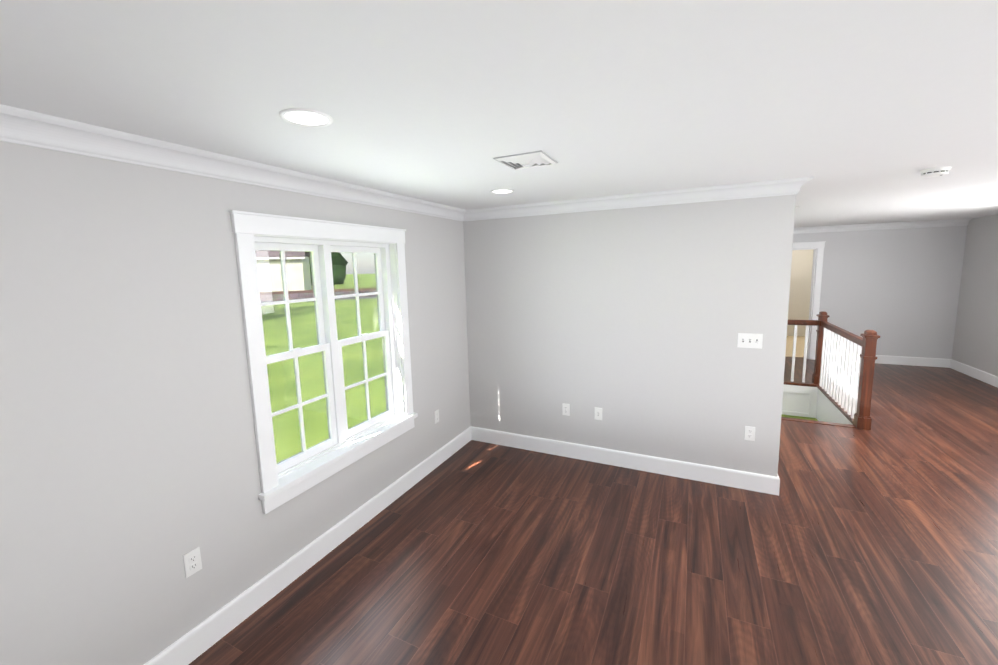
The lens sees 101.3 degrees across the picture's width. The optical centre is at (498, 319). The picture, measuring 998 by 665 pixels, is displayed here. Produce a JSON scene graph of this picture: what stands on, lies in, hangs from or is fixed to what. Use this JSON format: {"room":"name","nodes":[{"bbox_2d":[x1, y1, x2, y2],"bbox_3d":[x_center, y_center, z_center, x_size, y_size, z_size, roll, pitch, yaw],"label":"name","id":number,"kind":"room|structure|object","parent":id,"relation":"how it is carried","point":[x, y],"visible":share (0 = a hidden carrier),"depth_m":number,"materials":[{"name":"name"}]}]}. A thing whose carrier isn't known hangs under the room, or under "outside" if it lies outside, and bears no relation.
{"room":"empty living room","nodes":[
{"label":"empty living room","id":0,"kind":"room"},
{"bbox_2d":[0,141,469,664],"bbox_3d":[-0.629,0.378,3.908,0.200,3.165,8.520,2,8,25],"label":"wall","id":1,"kind":"structure","parent":0,"point":[129,473],"depth_m":1.76,"materials":[{"name":"grey paint"}]},
{"bbox_2d":[183,547,201,577],"bbox_3d":[-1.467,1.164,1.961,0.010,0.114,0.069,2,8,25],"label":"outlet","id":2,"kind":"object","parent":1,"relation":"attached to","point":[192,562],"depth_m":1.96,"materials":[{"name":"white plastic"}]},
{"bbox_2d":[0,104,467,220],"bbox_3d":[-1.296,-0.757,2.095,0.082,0.102,4.514,2,8,25],"label":"crown molding","id":3,"kind":"structure","parent":1,"relation":"attached to","point":[28,128],"depth_m":1.82,"materials":[{"name":"white paint"}]},
{"bbox_2d":[144,426,471,664],"bbox_3d":[-1.281,1.509,2.373,0.018,0.146,4.574,2,8,25],"label":"baseboard","id":4,"kind":"structure","parent":1,"relation":"attached to","point":[194,643],"depth_m":2.43,"materials":[{"name":"white paint"}]},
{"bbox_2d":[229,210,417,513],"bbox_3d":[-1.093,0.179,2.802,0.200,1.648,1.379,2,8,25],"label":"window unit","id":5,"kind":"structure","parent":1,"relation":"in","point":[329,345],"depth_m":2.70,"materials":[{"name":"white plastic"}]},
{"bbox_2d":[434,409,438,423],"bbox_3d":[-0.578,0.904,3.811,0.010,0.114,0.069,2,8,25],"label":"outlet","id":6,"kind":"object","parent":1,"relation":"attached to","point":[436,414],"depth_m":3.80,"materials":[{"name":"white plastic"}]},
{"bbox_2d":[0,0,997,227],"bbox_3d":[3.233,-1.342,4.735,6.350,0.160,13.750,2,8,25],"label":"ceiling","id":7,"kind":"structure","parent":0,"point":[862,111],"depth_m":1.32,"materials":[{"name":"white paint"}]},
{"bbox_2d":[279,108,332,126],"bbox_3d":[-0.711,-0.743,1.511,0.184,0.006,0.184,1,8,19],"label":"recessed light","id":8,"kind":"object","parent":7,"relation":"in","point":[304,117],"depth_m":1.50,"materials":[{"name":"white plastic"}]},
{"bbox_2d":[490,189,513,193],"bbox_3d":[0.025,-0.963,3.075,0.184,0.006,0.184,1,8,19],"label":"recessed light","id":9,"kind":"object","parent":7,"relation":"in","point":[496,191],"depth_m":3.08,"materials":[{"name":"white plastic"}]},
{"bbox_2d":[493,150,557,169],"bbox_3d":[0.147,-0.842,2.193,0.272,0.032,0.272,2,8,25],"label":"ceiling vent","id":10,"kind":"object","parent":7,"relation":"in","point":[539,158],"visible":1,"depth_m":2.14,"materials":[{"name":"white plastic"}]},
{"bbox_2d":[919,166,951,177],"bbox_3d":[2.862,-0.964,2.685,0.144,0.048,0.144,2,8,25],"label":"smoke detector","id":11,"kind":"object","parent":7,"relation":"attached to","point":[934,172],"visible":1,"depth_m":2.65,"materials":[{"name":"white plastic"}]},
{"bbox_2d":[189,356,997,664],"bbox_3d":[2.662,1.462,3.514,6.150,0.250,10.370,2,8,25],"label":"floor","id":12,"kind":"structure","parent":0,"point":[877,544],"depth_m":2.53,"materials":[{"name":"laminate"}]},
{"bbox_2d":[784,380,814,386],"bbox_3d":[4.399,0.957,6.208,0.600,0.037,0.132,2,8,25],"label":"trim","id":13,"kind":"structure","parent":12,"relation":"attached to","point":[786,382],"depth_m":6.13,"materials":[{"name":"brown wood"}]},
{"bbox_2d":[781,417,855,427],"bbox_3d":[3.463,1.173,4.711,0.990,0.037,0.104,2,8,25],"label":"trim","id":14,"kind":"structure","parent":12,"relation":"attached to","point":[782,418],"depth_m":4.62,"materials":[{"name":"brown wood"}]},
{"bbox_2d":[787,311,879,429],"bbox_3d":[2.435,1.743,5.337,3.593,3.420,3.623,2,8,25],"label":"stair railing","id":15,"kind":"object","parent":12,"relation":"on","point":[843,374],"visible":0.35,"depth_m":5.01,"materials":[{"name":"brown wood"}]},
{"bbox_2d":[815,384,853,422],"bbox_3d":[4.358,1.079,5.267,0.098,0.037,1.880,2,8,25],"label":"trim","id":16,"kind":"structure","parent":12,"relation":"attached to","point":[836,405],"depth_m":5.20,"materials":[{"name":"brown wood"}]},
{"bbox_2d":[463,194,795,476],"bbox_3d":[0.942,0.139,3.735,2.770,2.405,0.120,2,8,25],"label":"wall","id":17,"kind":"structure","parent":0,"point":[632,323],"depth_m":3.54,"materials":[{"name":"grey paint"}]},
{"bbox_2d":[562,403,569,415],"bbox_3d":[0.640,0.860,3.909,0.070,0.114,0.009,2,8,25],"label":"outlet","id":18,"kind":"object","parent":17,"relation":"attached to","point":[565,407],"depth_m":3.91,"materials":[{"name":"white plastic"}]},
{"bbox_2d":[595,407,601,419],"bbox_3d":[0.917,0.870,3.778,0.070,0.114,0.009,2,8,25],"label":"outlet","id":19,"kind":"object","parent":17,"relation":"attached to","point":[598,411],"depth_m":3.77,"materials":[{"name":"white plastic"}]},
{"bbox_2d":[472,426,779,495],"bbox_3d":[0.967,1.267,3.816,2.754,0.146,0.034,2,8,25],"label":"baseboard","id":20,"kind":"structure","parent":17,"relation":"attached to","point":[756,482],"depth_m":3.67,"materials":[{"name":"white paint"}]},
{"bbox_2d":[464,177,812,220],"bbox_3d":[0.951,-0.991,3.470,2.760,0.102,0.098,2,8,25],"label":"crown molding","id":21,"kind":"structure","parent":17,"relation":"attached to","point":[785,186],"depth_m":3.33,"materials":[{"name":"white paint"}]},
{"bbox_2d":[744,426,754,440],"bbox_3d":[2.001,0.909,3.262,0.069,0.114,0.009,2,8,25],"label":"outlet","id":22,"kind":"object","parent":17,"relation":"attached to","point":[749,431],"depth_m":3.26,"materials":[{"name":"white plastic"}]},
{"bbox_2d":[737,333,762,348],"bbox_3d":[1.950,0.165,3.177,0.164,0.115,0.019,2,8,25],"label":"light switch","id":23,"kind":"object","parent":17,"relation":"attached to","point":[745,340],"depth_m":3.18,"materials":[{"name":"white plastic"}]},
{"bbox_2d":[785,336,804,357],"bbox_3d":[6.293,0.619,9.339,4.650,0.254,3.380,2,8,25],"label":"floor","id":24,"kind":"structure","parent":0,"point":[800,342],"depth_m":8.71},
{"bbox_2d":[787,249,813,335],"bbox_3d":[6.666,-0.895,10.009,4.650,2.565,0.120,2,8,25],"label":"wall","id":25,"kind":"structure","parent":0,"point":[800,283],"depth_m":9.72,"materials":[{"name":"beige paint"}]},
{"bbox_2d":[793,226,966,358],"bbox_3d":[6.138,-0.532,7.295,2.950,2.565,0.120,2,8,25],"label":"wall","id":26,"kind":"structure","parent":0,"point":[897,290],"depth_m":6.94,"materials":[{"name":"paint"}]},
{"bbox_2d":[792,241,825,359],"bbox_3d":[5.378,-0.351,7.680,1.046,2.146,0.179,2,8,25],"label":"door frame","id":27,"kind":"structure","parent":26,"relation":"attached to","point":[818,247],"depth_m":7.39,"materials":[{"name":"white paint"}]},
{"bbox_2d":[793,219,970,233],"bbox_3d":[6.122,-1.582,7.044,2.832,0.102,0.082,2,8,25],"label":"crown molding","id":28,"kind":"structure","parent":26,"relation":"attached to","point":[955,222],"depth_m":6.87,"materials":[{"name":"white paint"}]},
{"bbox_2d":[875,355,947,366],"bbox_3d":[6.648,0.694,7.147,1.767,0.146,0.018,2,8,25],"label":"baseboard","id":29,"kind":"structure","parent":26,"relation":"attached to","point":[882,359],"depth_m":6.96,"materials":[{"name":"white paint"}]},
{"bbox_2d":[952,214,997,375],"bbox_3d":[6.064,0.075,3.574,0.150,2.815,13.750,2,8,25],"label":"wall","id":30,"kind":"structure","parent":0,"point":[975,344],"depth_m":6.15,"materials":[{"name":"grey paint"}]},
{"bbox_2d":[948,359,997,387],"bbox_3d":[5.297,1.359,2.250,0.018,0.146,10.104,2,8,25],"label":"baseboard","id":31,"kind":"structure","parent":30,"relation":"attached to","point":[981,375],"depth_m":6.17,"materials":[{"name":"white paint"}]},
{"bbox_3d":[3.090,0.887,7.841,3.170,5.365,1.880,2,8,25],"label":"vent","id":32,"kind":"object","parent":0,"visible":0},
{"bbox_2d":[782,384,817,417],"bbox_3d":[3.134,1.985,6.899,3.530,2.720,0.042,2,8,25],"label":"trim","id":33,"kind":"structure","parent":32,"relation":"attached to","point":[799,401],"depth_m":6.13,"materials":[{"name":"white paint"}]},
{"label":"outside","id":34,"kind":"structure","parent":0,"visible":0},
{"bbox_2d":[345,274,374,278],"bbox_3d":[-0.286,1.997,4.519,400.000,0.380,400.000,2,8,25],"label":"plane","id":35,"kind":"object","parent":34,"point":[361,276],"depth_m":166.86,"materials":[{"name":"green plant"}]},
{"bbox_3d":[2.327,2.632,5.461,3.950,2.550,3.770,2,8,25],"label":"wall","id":36,"kind":"structure","parent":0,"visible":0},
{"bbox_2d":[816,389,852,424],"bbox_3d":[4.338,1.476,5.295,0.012,0.755,1.692,2,8,25],"label":"trim","id":37,"kind":"structure","parent":36,"relation":"attached to","point":[827,410],"depth_m":5.53,"materials":[{"name":"white paint"}]},
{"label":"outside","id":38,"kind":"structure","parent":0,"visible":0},
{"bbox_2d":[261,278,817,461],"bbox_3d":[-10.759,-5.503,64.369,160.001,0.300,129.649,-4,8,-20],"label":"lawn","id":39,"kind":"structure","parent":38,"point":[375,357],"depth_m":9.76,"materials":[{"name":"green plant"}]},
{"bbox_2d":[256,250,310,291],"bbox_3d":[-34.585,-6.777,45.368,24.290,8.272,13.290,-4,8,-20],"label":"house","id":40,"kind":"structure","parent":39,"relation":"on","point":[298,278],"depth_m":46.28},
{"bbox_2d":[260,288,376,302],"bbox_3d":[-34.728,-0.860,29.765,57.731,0.572,56.723,2,8,25],"label":"bed","id":41,"kind":"object","parent":39,"relation":"on","point":[306,296],"depth_m":35.16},
{"bbox_2d":[309,252,347,285],"bbox_3d":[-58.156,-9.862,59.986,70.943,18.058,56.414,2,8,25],"label":"shrubs","id":42,"kind":"object","parent":39,"relation":"on","point":[336,269],"depth_m":71.79,"materials":[{"name":"green plant"}]}
]}

